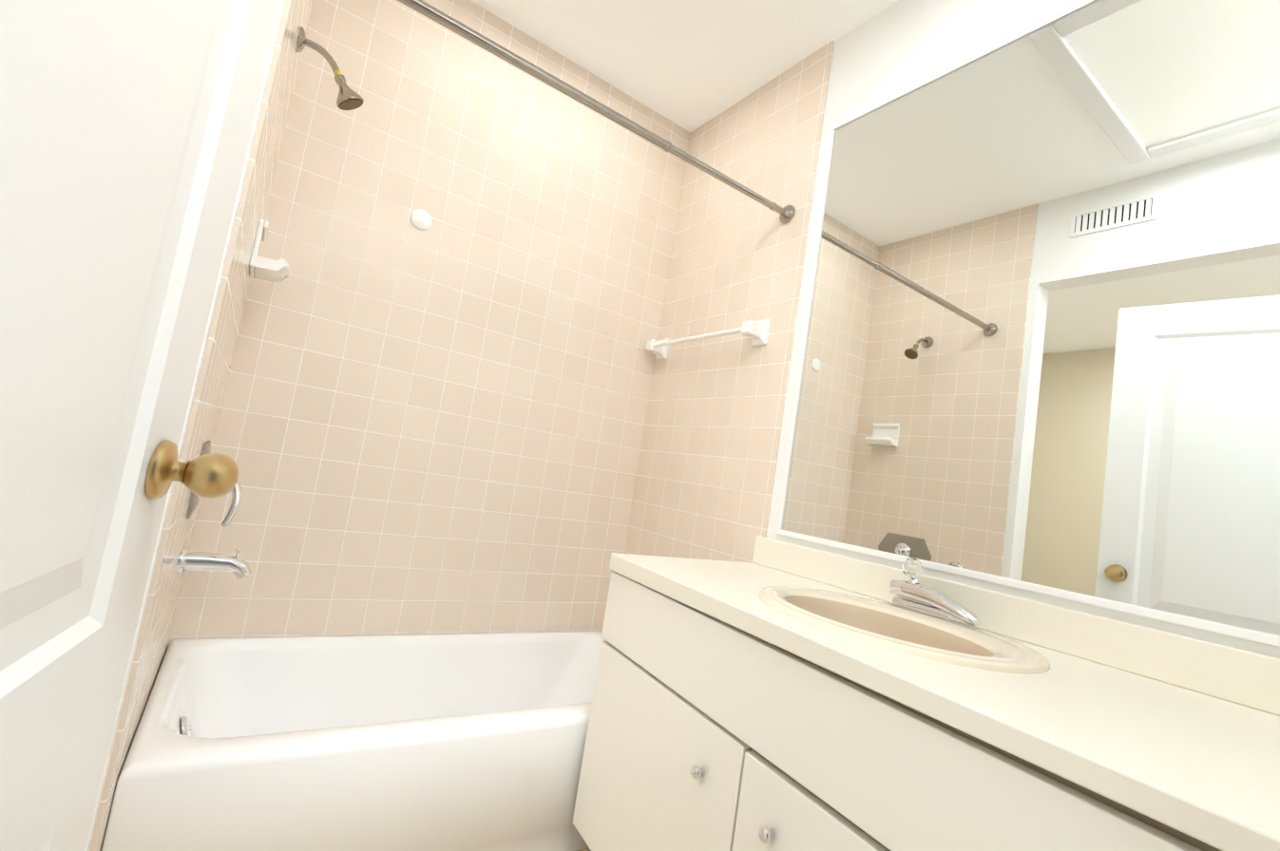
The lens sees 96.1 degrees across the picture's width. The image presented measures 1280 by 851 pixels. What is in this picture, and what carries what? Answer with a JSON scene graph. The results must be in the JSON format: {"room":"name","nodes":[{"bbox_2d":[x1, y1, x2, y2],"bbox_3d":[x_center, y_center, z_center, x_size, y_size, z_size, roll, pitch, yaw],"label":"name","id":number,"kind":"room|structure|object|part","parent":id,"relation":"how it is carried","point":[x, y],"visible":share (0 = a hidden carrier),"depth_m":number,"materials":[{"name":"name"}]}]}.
{"room":"bathroom","nodes":[
{"label":"bathroom","id":0,"kind":"room"},
{"bbox_2d":[84,0,286,850],"bbox_3d":[-1.008,-0.343,1.332,0.120,2.645,0.890,12,-6,-33],"label":"wall","id":1,"kind":"structure","parent":0,"point":[164,516],"depth_m":0.97,"materials":[{"name":"white paint"}]},
{"bbox_2d":[89,0,313,850],"bbox_3d":[-0.963,-0.331,1.379,0.008,2.645,0.847,12,-6,-33],"label":"wall tile","id":2,"kind":"structure","parent":1,"relation":"attached to","point":[157,623],"depth_m":1.14,"materials":[{"name":"beige tile"}]},
{"bbox_2d":[186,492,202,518],"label":"tub valve","id":3,"kind":"object","parent":2,"relation":"attached to","point":[194,499],"depth_m":1.29,"materials":[{"name":"silver metal"}]},
{"bbox_2d":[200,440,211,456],"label":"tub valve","id":4,"kind":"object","parent":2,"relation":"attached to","point":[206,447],"depth_m":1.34,"materials":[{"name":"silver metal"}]},
{"bbox_2d":[176,548,251,578],"bbox_3d":[-1.032,0.335,1.405,0.149,0.073,0.054,12,-6,-33],"label":"tub spout","id":5,"kind":"object","parent":2,"relation":"attached to","point":[238,567],"visible":1,"depth_m":1.39,"materials":[{"name":"silver metal"}]},
{"bbox_2d":[221,481,242,528],"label":"tub valve","id":6,"kind":"object","parent":2,"relation":"attached to","point":[237,492],"depth_m":1.39,"materials":[{"name":"silver metal"}]},
{"bbox_2d":[248,219,289,282],"bbox_3d":[-1.028,-0.480,1.612,0.091,0.130,0.160,12,-6,-33],"label":"soap dish","id":7,"kind":"object","parent":2,"relation":"attached to","point":[261,268],"visible":1,"depth_m":1.55,"materials":[{"name":"white ceramic"}]},
{"bbox_2d":[295,26,363,110],"bbox_3d":[-0.820,-0.936,1.528,0.172,0.154,0.072,12,-6,-33],"label":"shower head","id":8,"kind":"object","parent":2,"relation":"attached to","point":[349,98],"visible":1,"depth_m":1.53},
{"bbox_2d":[397,0,795,224],"bbox_3d":[-0.087,-0.887,1.636,1.504,0.066,0.066,12,-6,-33],"label":"rail","id":9,"kind":"object","parent":2,"relation":"attached to","point":[493,47],"visible":1,"depth_m":1.57,"materials":[{"name":"silver metal"}]},
{"bbox_2d":[575,847,591,850],"bbox_3d":[-0.592,1.002,0.059,3.800,0.100,3.900,12,-6,-33],"label":"floor","id":10,"kind":"structure","parent":0,"point":[585,850],"depth_m":1.57,"materials":[{"name":"tile"}]},
{"bbox_2d":[101,630,606,850],"bbox_3d":[-0.554,0.926,1.734,1.502,0.365,0.743,12,-6,-33],"label":"bathtub","id":11,"kind":"object","parent":10,"relation":"on","point":[458,742],"visible":0.75,"depth_m":1.42,"materials":[{"name":"white ceramic"}]},
{"bbox_2d":[573,578,1203,850],"bbox_3d":[0.415,0.819,1.109,0.664,0.764,1.334,12,-6,-33],"label":"bathroom vanity","id":12,"kind":"object","parent":10,"relation":"on","point":[776,696],"depth_m":0.97,"materials":[{"name":"white laminate"}]},
{"bbox_2d":[609,553,1279,850],"bbox_3d":[0.474,0.419,1.143,0.674,0.045,1.338,12,-6,-33],"label":"countertop","id":13,"kind":"structure","parent":12,"relation":"on","point":[1200,768],"depth_m":0.75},
{"bbox_2d":[706,577,1101,684],"bbox_3d":[0.495,0.463,1.168,0.490,0.149,0.550,12,-6,-33],"label":"sink","id":14,"kind":"object","parent":13,"relation":"in","point":[967,653],"depth_m":1.17,"materials":[{"name":"beige ceramic"}]},
{"bbox_2d":[884,570,987,627],"bbox_3d":[0.664,0.388,1.298,0.052,0.082,0.195,12,-6,-33],"label":"faucet","id":15,"kind":"object","parent":13,"relation":"on","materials":[{"name":"silver metal"}]},
{"bbox_2d":[470,0,897,132],"bbox_3d":[-0.163,-1.698,0.308,3.800,0.100,3.900,12,-6,-33],"label":"ceiling","id":16,"kind":"structure","parent":0,"point":[690,66],"depth_m":2.14,"materials":[{"name":"white paint"}]},
{"bbox_2d":[766,0,1279,658],"bbox_3d":[1.113,-0.030,1.069,0.120,2.645,3.700,12,-6,-33],"label":"wall","id":17,"kind":"structure","parent":0,"point":[896,47],"depth_m":1.75,"materials":[{"name":"white paint"}]},
{"bbox_2d":[624,40,834,562],"bbox_3d":[0.254,-0.059,2.234,0.008,2.645,0.792,12,-6,-33],"label":"wall tile","id":18,"kind":"structure","parent":17,"relation":"attached to","point":[704,484],"depth_m":2.20,"materials":[{"name":"beige tile"}]},
{"bbox_2d":[646,319,770,360],"bbox_3d":[0.236,-0.340,2.271,0.082,0.092,0.658,12,-6,-33],"label":"towel rail","id":19,"kind":"object","parent":18,"relation":"attached to","point":[756,333],"visible":1,"depth_m":2.10,"materials":[{"name":"white ceramic"}]},
{"bbox_2d":[752,535,1279,714],"bbox_3d":[0.751,0.413,1.330,0.018,0.088,1.336,12,-6,-33],"label":"backsplash","id":20,"kind":"structure","parent":17,"relation":"attached to","point":[1251,678],"depth_m":1.10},
{"bbox_2d":[776,0,1279,648],"bbox_3d":[0.871,-0.327,1.405,0.010,1.385,1.175,12,-6,-33],"label":"mirror","id":21,"kind":"object","parent":17,"relation":"attached to","point":[1041,346],"visible":1,"depth_m":1.27,"materials":[{"name":"clear mirror"}]},
{"bbox_3d":[-1.387,-0.370,1.685,3.800,2.645,0.120,12,-6,-33],"label":"wall","id":22,"kind":"structure","parent":0,"visible":0},
{"bbox_2d":[167,0,690,647],"bbox_3d":[-0.586,-0.200,2.150,1.520,2.645,0.008,12,-6,-33],"label":"wall tile","id":23,"kind":"structure","parent":22,"relation":"attached to","point":[437,428],"depth_m":2.06,"materials":[{"name":"beige tile"}]},
{"bbox_2d":[410,209,432,229],"bbox_3d":[-0.764,-0.722,2.013,0.072,0.072,0.007,12,-6,-33],"label":"cover plate","id":24,"kind":"object","parent":23,"relation":"attached to","point":[421,219],"visible":1,"depth_m":2.01,"materials":[{"name":"white plastic"}]},
{"bbox_3d":[0.409,-1.275,0.193,0.955,0.575,0.120,12,-6,-33],"label":"wall","id":25,"kind":"structure","parent":0,"visible":0},
{"bbox_2d":[0,0,282,850],"bbox_3d":[-0.379,-0.043,0.291,0.187,2.040,0.910,11,-6,-24],"label":"door","id":26,"kind":"structure","parent":25,"relation":"in","point":[125,129],"depth_m":0.48,"materials":[{"name":"white paint"}]},
{"bbox_3d":[-0.564,0.046,0.652,0.187,0.068,0.098,11,-6,-24],"label":"knob","id":27,"kind":"part","parent":26,"relation":"part of","materials":[{"name":"gold metal"}]}
]}

